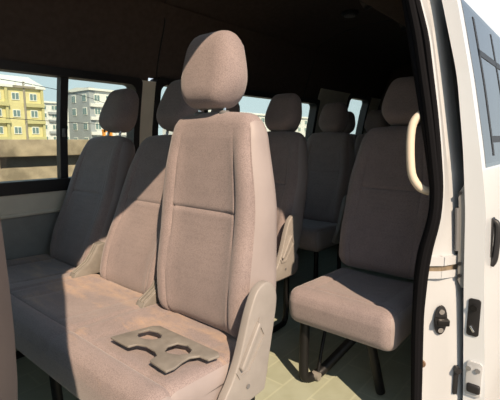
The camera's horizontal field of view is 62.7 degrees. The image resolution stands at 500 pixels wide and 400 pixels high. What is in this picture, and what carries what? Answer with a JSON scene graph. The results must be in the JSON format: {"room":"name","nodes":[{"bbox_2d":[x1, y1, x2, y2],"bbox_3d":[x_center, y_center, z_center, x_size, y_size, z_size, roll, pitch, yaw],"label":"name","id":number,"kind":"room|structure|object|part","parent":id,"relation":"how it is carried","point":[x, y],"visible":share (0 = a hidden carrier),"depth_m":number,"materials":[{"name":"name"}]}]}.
{"room":"vehicle interior","nodes":[
{"label":"vehicle interior","id":0,"kind":"room"},
{"bbox_2d":[1,212,59,259],"bbox_3d":[-0.530,0.297,2.573,0.061,0.655,5.750,7,11,39],"label":"wall","id":1,"kind":"structure","parent":0,"point":[26,236],"depth_m":1.91,"materials":[{"name":"grey plastic"}]},
{"bbox_2d":[0,59,142,195],"bbox_3d":[-1.358,-0.245,1.399,0.150,0.564,2.286,7,11,39],"label":"window","id":2,"kind":"structure","parent":1,"relation":"in","point":[18,187],"depth_m":1.93,"materials":[{"name":"black rubber"}]},
{"bbox_2d":[0,80,380,219],"bbox_3d":[-0.476,-0.401,2.423,0.182,0.780,5.750,7,11,39],"label":"trim","id":3,"kind":"structure","parent":1,"relation":"attached to","point":[13,206],"depth_m":2.00,"materials":[{"name":"beige plastic"}]},
{"bbox_2d":[150,77,319,140],"bbox_3d":[-0.005,-0.490,2.990,0.155,0.582,1.741,7,11,39],"label":"window","id":4,"kind":"structure","parent":1,"relation":"in","point":[161,82],"depth_m":2.93,"materials":[{"name":"black rubber"}]},
{"bbox_2d":[346,94,370,135],"bbox_3d":[1.046,-0.718,4.199,0.184,0.677,0.486,7,11,39],"label":"window","id":5,"kind":"structure","parent":1,"relation":"in","point":[366,100],"depth_m":4.31,"materials":[{"name":"black rubber"}]},
{"bbox_2d":[15,244,412,399],"bbox_3d":[0.112,0.671,2.083,1.650,0.060,5.750,7,11,39],"label":"floor","id":6,"kind":"structure","parent":0,"point":[351,377],"depth_m":1.70,"materials":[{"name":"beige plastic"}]},
{"bbox_2d":[6,30,276,399],"bbox_3d":[-0.460,0.107,1.465,1.383,1.235,0.748,7,11,39],"label":"seat","id":7,"kind":"object","parent":6,"relation":"on","point":[177,234],"visible":0.98,"depth_m":1.17,"materials":[{"name":"fabric"}]},
{"bbox_3d":[-0.999,0.674,1.806,0.050,0.014,0.340,7,11,39],"label":"floor rail","id":8,"kind":"part","parent":7,"relation":"part of","materials":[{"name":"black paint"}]},
{"bbox_3d":[-0.617,0.598,1.312,0.032,0.291,0.051,7,11,39],"label":"leg","id":9,"kind":"part","parent":7,"relation":"part of","materials":[{"name":"black paint"}]},
{"bbox_3d":[-0.708,0.011,1.869,0.410,0.630,0.164,7,-6,39],"label":"backrest","id":10,"kind":"part","parent":7,"relation":"part of","materials":[{"name":"fabric"}]},
{"bbox_3d":[-0.371,0.051,1.582,0.410,0.630,0.164,7,-6,39],"label":"backrest","id":11,"kind":"part","parent":7,"relation":"part of","materials":[{"name":"fabric"}]},
{"bbox_2d":[6,254,267,399],"bbox_3d":[-0.581,0.393,1.395,1.340,0.153,0.421,7,11,39],"label":"seat cushion","id":12,"kind":"object","parent":7,"relation":"on","point":[66,316],"depth_m":1.15,"materials":[{"name":"fabric"}]},
{"bbox_2d":[111,326,218,372],"bbox_3d":[-0.210,0.360,1.010,0.266,0.011,0.140,8,11,41],"label":"plate","id":13,"kind":"object","parent":7,"relation":"on","point":[166,362],"visible":1,"depth_m":1.01,"materials":[{"name":"grey plastic"}]},
{"bbox_3d":[-0.109,0.062,1.208,0.410,0.630,0.164,7,9,39],"label":"backrest","id":14,"kind":"part","parent":7,"relation":"part of","materials":[{"name":"fabric"}]},
{"bbox_3d":[0.001,0.349,0.979,0.014,0.100,0.072,7,11,39],"label":"recliner lever","id":15,"kind":"part","parent":7,"relation":"part of","materials":[{"name":"grey plastic"}]},
{"bbox_2d":[211,93,307,333],"bbox_3d":[-0.140,0.032,2.167,0.895,1.176,0.639,7,11,39],"label":"seat","id":16,"kind":"object","parent":6,"relation":"on","point":[288,148],"visible":0.24,"depth_m":2.03,"materials":[{"name":"fabric"}]},
{"bbox_3d":[0.085,0.512,1.956,0.028,0.289,0.330,7,11,39],"label":"leg","id":17,"kind":"part","parent":16,"relation":"part of","materials":[{"name":"black paint"}]},
{"bbox_3d":[0.169,0.216,1.875,0.014,0.100,0.072,7,11,39],"label":"recliner lever","id":18,"kind":"part","parent":16,"relation":"part of","materials":[{"name":"grey plastic"}]},
{"bbox_2d":[276,251,298,281],"bbox_3d":[-0.214,0.284,2.143,0.860,0.148,0.451,7,11,39],"label":"seat cushion","id":19,"kind":"object","parent":16,"relation":"on","point":[278,252],"depth_m":2.00,"materials":[{"name":"fabric"}]},
{"bbox_3d":[0.099,-0.050,2.134,0.410,0.630,0.164,7,-2,39],"label":"backrest","id":20,"kind":"part","parent":16,"relation":"part of","materials":[{"name":"fabric"}]},
{"bbox_2d":[293,102,354,279],"bbox_3d":[0.284,-0.068,2.809,0.840,1.185,0.599,7,11,39],"label":"seat","id":21,"kind":"object","parent":6,"relation":"on","point":[330,152],"visible":0.38,"depth_m":2.71,"materials":[{"name":"fabric"}]},
{"bbox_2d":[299,219,339,251],"bbox_3d":[0.240,0.188,2.787,0.760,0.148,0.451,7,11,39],"label":"seat cushion","id":22,"kind":"object","parent":21,"relation":"on","point":[317,235],"depth_m":2.46,"materials":[{"name":"fabric"}]},
{"bbox_3d":[0.501,0.412,2.631,0.028,0.289,0.330,7,11,39],"label":"leg","id":23,"kind":"part","parent":21,"relation":"part of","materials":[{"name":"black paint"}]},
{"bbox_3d":[0.509,-0.150,2.792,0.410,0.630,0.164,7,1,39],"label":"backrest","id":24,"kind":"part","parent":21,"relation":"part of","materials":[{"name":"fabric"}]},
{"bbox_2d":[289,76,428,394],"bbox_3d":[0.501,0.103,1.622,0.415,1.209,0.681,7,11,39],"label":"seat","id":25,"kind":"object","parent":6,"relation":"on","point":[385,216],"visible":0.84,"depth_m":1.64,"materials":[{"name":"fabric"}]},
{"bbox_3d":[0.370,0.566,1.636,0.383,0.289,0.052,-3,9,-17],"label":"leg","id":26,"kind":"part","parent":25,"relation":"part of","materials":[{"name":"black paint"}]},
{"bbox_2d":[289,268,412,350],"bbox_3d":[0.432,0.391,1.578,0.410,0.146,0.461,7,11,39],"label":"seat cushion","id":27,"kind":"object","parent":25,"relation":"on","point":[374,311],"depth_m":1.43,"materials":[{"name":"fabric"}]},
{"bbox_3d":[0.450,0.585,1.477,0.104,0.261,0.034,-4,9,-25],"label":"leg","id":28,"kind":"part","parent":25,"relation":"part of","materials":[{"name":"black paint"}]},
{"bbox_3d":[0.601,-0.004,1.731,0.410,0.630,0.164,7,-2,39],"label":"backrest","id":29,"kind":"part","parent":25,"relation":"part of","materials":[{"name":"fabric"}]},
{"bbox_2d":[342,110,420,159],"bbox_3d":[1.148,-0.149,3.339,1.515,1.190,0.572,7,11,39],"label":"seat","id":30,"kind":"object","parent":6,"relation":"on","point":[374,119],"visible":0.04,"depth_m":3.60,"materials":[{"name":"fabric"}]},
{"bbox_3d":[0.818,-0.300,3.787,0.410,0.630,0.164,7,3,39],"label":"backrest","id":31,"kind":"part","parent":30,"relation":"part of","materials":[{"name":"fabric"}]},
{"bbox_3d":[1.055,-0.270,3.590,0.410,0.630,0.164,7,3,39],"label":"backrest","id":32,"kind":"part","parent":30,"relation":"part of","materials":[{"name":"fabric"}]},
{"bbox_2d":[401,0,443,399],"bbox_3d":[0.079,0.050,0.789,0.246,1.650,1.152,7,11,39],"label":"seal","id":33,"kind":"structure","parent":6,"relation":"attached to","point":[416,27],"depth_m":1.14,"materials":[{"name":"black rubber"}]},
{"bbox_2d":[155,0,410,73],"bbox_3d":[0.122,-1.038,1.820,1.279,0.197,5.810,7,11,39],"label":"ceiling","id":34,"kind":"structure","parent":0,"point":[382,46],"depth_m":2.79,"materials":[{"name":"fabric"}]},
{"bbox_2d":[341,9,358,17],"bbox_3d":[0.643,-1.196,2.642,0.109,0.027,0.109,7,11,39],"label":"recessed light","id":35,"kind":"object","parent":34,"relation":"in","point":[351,13],"visible":1,"depth_m":2.61,"materials":[{"name":"black plastic"}]},
{"bbox_2d":[360,0,405,30],"bbox_3d":[1.113,-1.060,2.462,0.246,0.148,2.000,7,11,39],"label":"air duct","id":36,"kind":"object","parent":34,"relation":"attached to","point":[393,9],"visible":0.2,"depth_m":1.96,"materials":[{"name":"plastic"}]},
{"bbox_2d":[360,1,372,9],"bbox_3d":[0.558,-0.954,1.958,0.057,0.087,0.080,7,11,39],"label":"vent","id":37,"kind":"object","parent":36,"relation":"attached to","point":[366,6],"depth_m":1.94,"materials":[{"name":"black plastic"}]},
{"bbox_2d":[399,23,405,30],"bbox_3d":[0.880,-1.010,2.337,0.057,0.087,0.080,7,11,39],"label":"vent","id":38,"kind":"object","parent":36,"relation":"attached to","point":[403,28],"depth_m":2.32,"materials":[{"name":"black plastic"}]},
{"bbox_2d":[378,63,412,126],"bbox_3d":[1.958,-0.534,4.132,1.673,1.840,0.040,7,11,39],"label":"wall","id":39,"kind":"structure","parent":0,"point":[406,70],"depth_m":4.32,"materials":[{"name":"plastic"}]},
{"bbox_2d":[0,0,391,98],"bbox_3d":[-0.405,-0.842,2.297,0.203,0.370,5.750,7,11,39],"label":"trim","id":40,"kind":"structure","parent":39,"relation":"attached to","point":[116,37],"depth_m":2.09,"materials":[{"name":"fabric"}]},
{"bbox_2d":[442,3,463,174],"bbox_3d":[1.565,-0.242,2.510,0.367,1.740,3.030,7,11,39],"label":"wall","id":41,"kind":"structure","parent":0,"point":[454,74],"depth_m":1.30,"materials":[{"name":"metal"}]},
{"bbox_2d":[156,0,166,79],"bbox_3d":[-0.009,-0.838,1.777,1.359,0.496,0.042,7,11,39],"label":"trim","id":42,"kind":"structure","parent":41,"relation":"attached to","point":[165,0],"depth_m":2.19,"materials":[{"name":"black plastic"}]},
{"bbox_2d":[303,19,392,96],"bbox_3d":[0.942,-1.005,2.899,1.359,0.496,0.042,7,11,39],"label":"trim","id":43,"kind":"structure","parent":41,"relation":"attached to","point":[391,19],"depth_m":3.12,"materials":[{"name":"black plastic"}]},
{"bbox_2d":[406,109,428,194],"bbox_3d":[0.492,-0.136,1.168,0.082,0.266,0.065,7,11,39],"label":"handle","id":44,"kind":"object","parent":41,"relation":"attached to","point":[411,129],"visible":0.66,"depth_m":1.16,"materials":[{"name":"beige plastic"}]},
{"bbox_2d":[420,0,463,399],"bbox_3d":[0.526,-0.040,1.285,0.369,1.780,0.208,7,11,39],"label":"door frame","id":45,"kind":"structure","parent":41,"relation":"attached to","point":[441,352],"depth_m":1.22,"materials":[{"name":"beige paint"}]},
{"bbox_2d":[434,305,449,334],"bbox_3d":[0.565,0.358,1.206,0.038,0.092,0.028,0,8,3],"label":"door latch","id":46,"kind":"object","parent":41,"relation":"in","point":[441,321],"depth_m":1.21,"materials":[{"name":"black metal"}]},
{"bbox_2d":[429,264,456,270],"bbox_3d":[0.562,0.196,1.203,0.101,0.020,0.021,-2,9,-13],"label":"trim","id":47,"kind":"structure","parent":41,"relation":"attached to","point":[454,266],"depth_m":1.19,"materials":[{"name":"metal"}]},
{"bbox_2d":[428,254,457,278],"bbox_3d":[0.562,0.196,1.199,0.108,0.065,0.028,-2,9,-13],"label":"trim","id":48,"kind":"structure","parent":41,"relation":"attached to","point":[446,260],"depth_m":1.19,"materials":[{"name":"beige paint"}]},
{"bbox_2d":[452,365,461,393],"bbox_3d":[0.618,0.541,1.229,0.017,0.090,0.019,0,8,3],"label":"door latch","id":49,"kind":"object","parent":41,"relation":"attached to","point":[457,370],"visible":1,"depth_m":1.23,"materials":[{"name":"black plastic"}]},
{"bbox_2d":[442,0,499,399],"bbox_3d":[0.947,-0.018,1.619,0.254,1.680,1.166,7,11,39],"label":"door","id":50,"kind":"structure","parent":41,"relation":"in","point":[473,26],"depth_m":1.18,"materials":[{"name":"white paint"}]},
{"bbox_3d":[0.600,0.085,1.188,0.019,0.126,0.012,7,11,39],"label":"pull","id":51,"kind":"part","parent":50,"relation":"part of","materials":[{"name":"grey plastic"}]},
{"bbox_3d":[0.648,0.098,1.222,0.038,0.304,0.114,7,11,39],"label":"trim","id":52,"kind":"part","parent":50,"relation":"part of","materials":[{"name":"grey plastic"}]},
{"bbox_3d":[0.642,0.337,1.177,0.032,0.112,0.004,7,11,39],"label":"latch plate","id":53,"kind":"part","parent":50,"relation":"part of","materials":[{"name":"black rubber"}]},
{"bbox_3d":[0.956,-0.389,1.543,0.105,0.475,1.025,7,11,39],"label":"glass","id":54,"kind":"part","parent":50,"relation":"part of","materials":[{"name":"clear glass"}]},
{"bbox_3d":[0.713,0.127,1.212,0.006,0.152,0.032,7,11,39],"label":"handle","id":55,"kind":"part","parent":50,"relation":"part of","materials":[{"name":"black plastic"}]},
{"bbox_3d":[-1.738,0.114,-0.224,1.671,1.840,0.040,7,11,39],"label":"wall","id":56,"kind":"structure","parent":0,"visible":0},
{"bbox_2d":[0,220,17,399],"bbox_3d":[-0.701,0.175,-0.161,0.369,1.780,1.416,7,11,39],"label":"seat","id":57,"kind":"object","parent":56,"relation":"attached to","point":[8,367],"depth_m":0.31,"materials":[{"name":"brown fabric"}]},
{"label":"outside","id":58,"kind":"structure","parent":0,"visible":0},
{"bbox_3d":[-7.395,-10.817,83.851,360.000,0.100,360.000,7,11,39],"label":"ground","id":59,"kind":"structure","parent":58,"visible":0},
{"bbox_2d":[0,74,46,138],"bbox_3d":[-40.807,-10.968,51.397,10.850,11.350,25.500,7,11,39],"label":"apartment building","id":60,"kind":"structure","parent":59,"relation":"on","point":[11,98],"depth_m":55.48,"materials":[{"name":"yellow paint"}]},
{"bbox_3d":[-31.227,-13.840,54.562,0.040,0.800,0.808,7,11,39],"label":"pane","id":61,"kind":"part","parent":60,"relation":"part of","materials":[{"name":"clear glass"}]},
{"bbox_3d":[-31.227,-11.615,54.893,0.040,0.800,0.808,7,11,39],"label":"pane","id":62,"kind":"part","parent":60,"relation":"part of","materials":[{"name":"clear glass"}]},
{"bbox_3d":[-31.227,-9.389,55.224,0.040,0.800,0.808,7,11,39],"label":"pane","id":63,"kind":"part","parent":60,"relation":"part of","materials":[{"name":"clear glass"}]},
{"bbox_3d":[-29.767,-14.096,56.282,0.040,0.800,0.808,7,11,39],"label":"pane","id":64,"kind":"part","parent":60,"relation":"part of","materials":[{"name":"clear glass"}]},
{"bbox_3d":[-29.767,-11.870,56.613,0.040,0.800,0.808,7,11,39],"label":"pane","id":65,"kind":"part","parent":60,"relation":"part of","materials":[{"name":"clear glass"}]},
{"bbox_2d":[13,82,35,138],"bbox_3d":[-15.233,-5.284,27.974,0.229,5.400,1.400,7,11,39],"label":"utility pole","id":66,"kind":"object","parent":59,"relation":"on","point":[23,86],"visible":0.91,"depth_m":27.79,"materials":[{"name":"beige wood"}]},
{"bbox_2d":[0,117,99,124],"bbox_3d":[-15.337,-8.642,44.721,30.042,1.427,110.005,7,11,39],"label":"power cable","id":67,"kind":"object","parent":66,"relation":"attached to","point":[0,117],"visible":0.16,"depth_m":29.05,"materials":[{"name":"black rubber"}]},
{"bbox_2d":[1,79,102,102],"bbox_3d":[-15.337,-10.662,44.420,30.042,2.142,110.005,7,11,39],"label":"power cable","id":68,"kind":"object","parent":66,"relation":"attached to","point":[1,79],"visible":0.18,"depth_m":29.11,"materials":[{"name":"black rubber"}]},
{"bbox_2d":[0,139,89,181],"bbox_3d":[1.951,-1.657,16.575,0.440,1.580,56.000,7,11,39],"label":"wall","id":69,"kind":"structure","parent":59,"relation":"on","point":[20,159],"depth_m":8.61,"materials":[{"name":"concrete"}]},
{"bbox_3d":[1.875,-1.993,16.590,0.160,0.280,56.000,7,11,39],"label":"slot rail","id":70,"kind":"part","parent":69,"relation":"part of","materials":[{"name":"metal"}]},
{"bbox_2d":[44,101,69,138],"bbox_3d":[-42.879,-16.901,91.271,9.850,9.750,17.600,7,11,39],"label":"apartment building","id":71,"kind":"structure","parent":59,"relation":"on","point":[50,106],"depth_m":85.68,"materials":[{"name":"white"}]},
{"bbox_2d":[68,87,125,138],"bbox_3d":[-23.596,-13.449,69.091,7.450,9.650,11.200,7,11,39],"label":"apartment building","id":72,"kind":"structure","parent":59,"relation":"on","point":[81,109],"depth_m":64.05,"materials":[{"name":"white"}]},
{"bbox_3d":[-23.661,-15.760,63.392,0.040,0.880,0.850,7,11,39],"label":"pane","id":73,"kind":"part","parent":72,"relation":"part of","materials":[{"name":"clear glass"}]},
{"bbox_2d":[102,129,112,135],"bbox_3d":[-20.622,-8.724,59.419,0.400,2.950,1.500,7,11,39],"label":"gateway","id":74,"kind":"object","parent":59,"relation":"on","point":[103,130],"visible":0.21,"depth_m":58.82,"materials":[{"name":"orange paint"}]},
{"bbox_2d":[163,110,307,136],"bbox_3d":[1.423,-20.110,115.900,9.800,8.850,58.600,7,11,39],"label":"apartment building","id":75,"kind":"structure","parent":59,"relation":"on","point":[301,129],"depth_m":124.42,"materials":[{"name":"white"}]}
]}

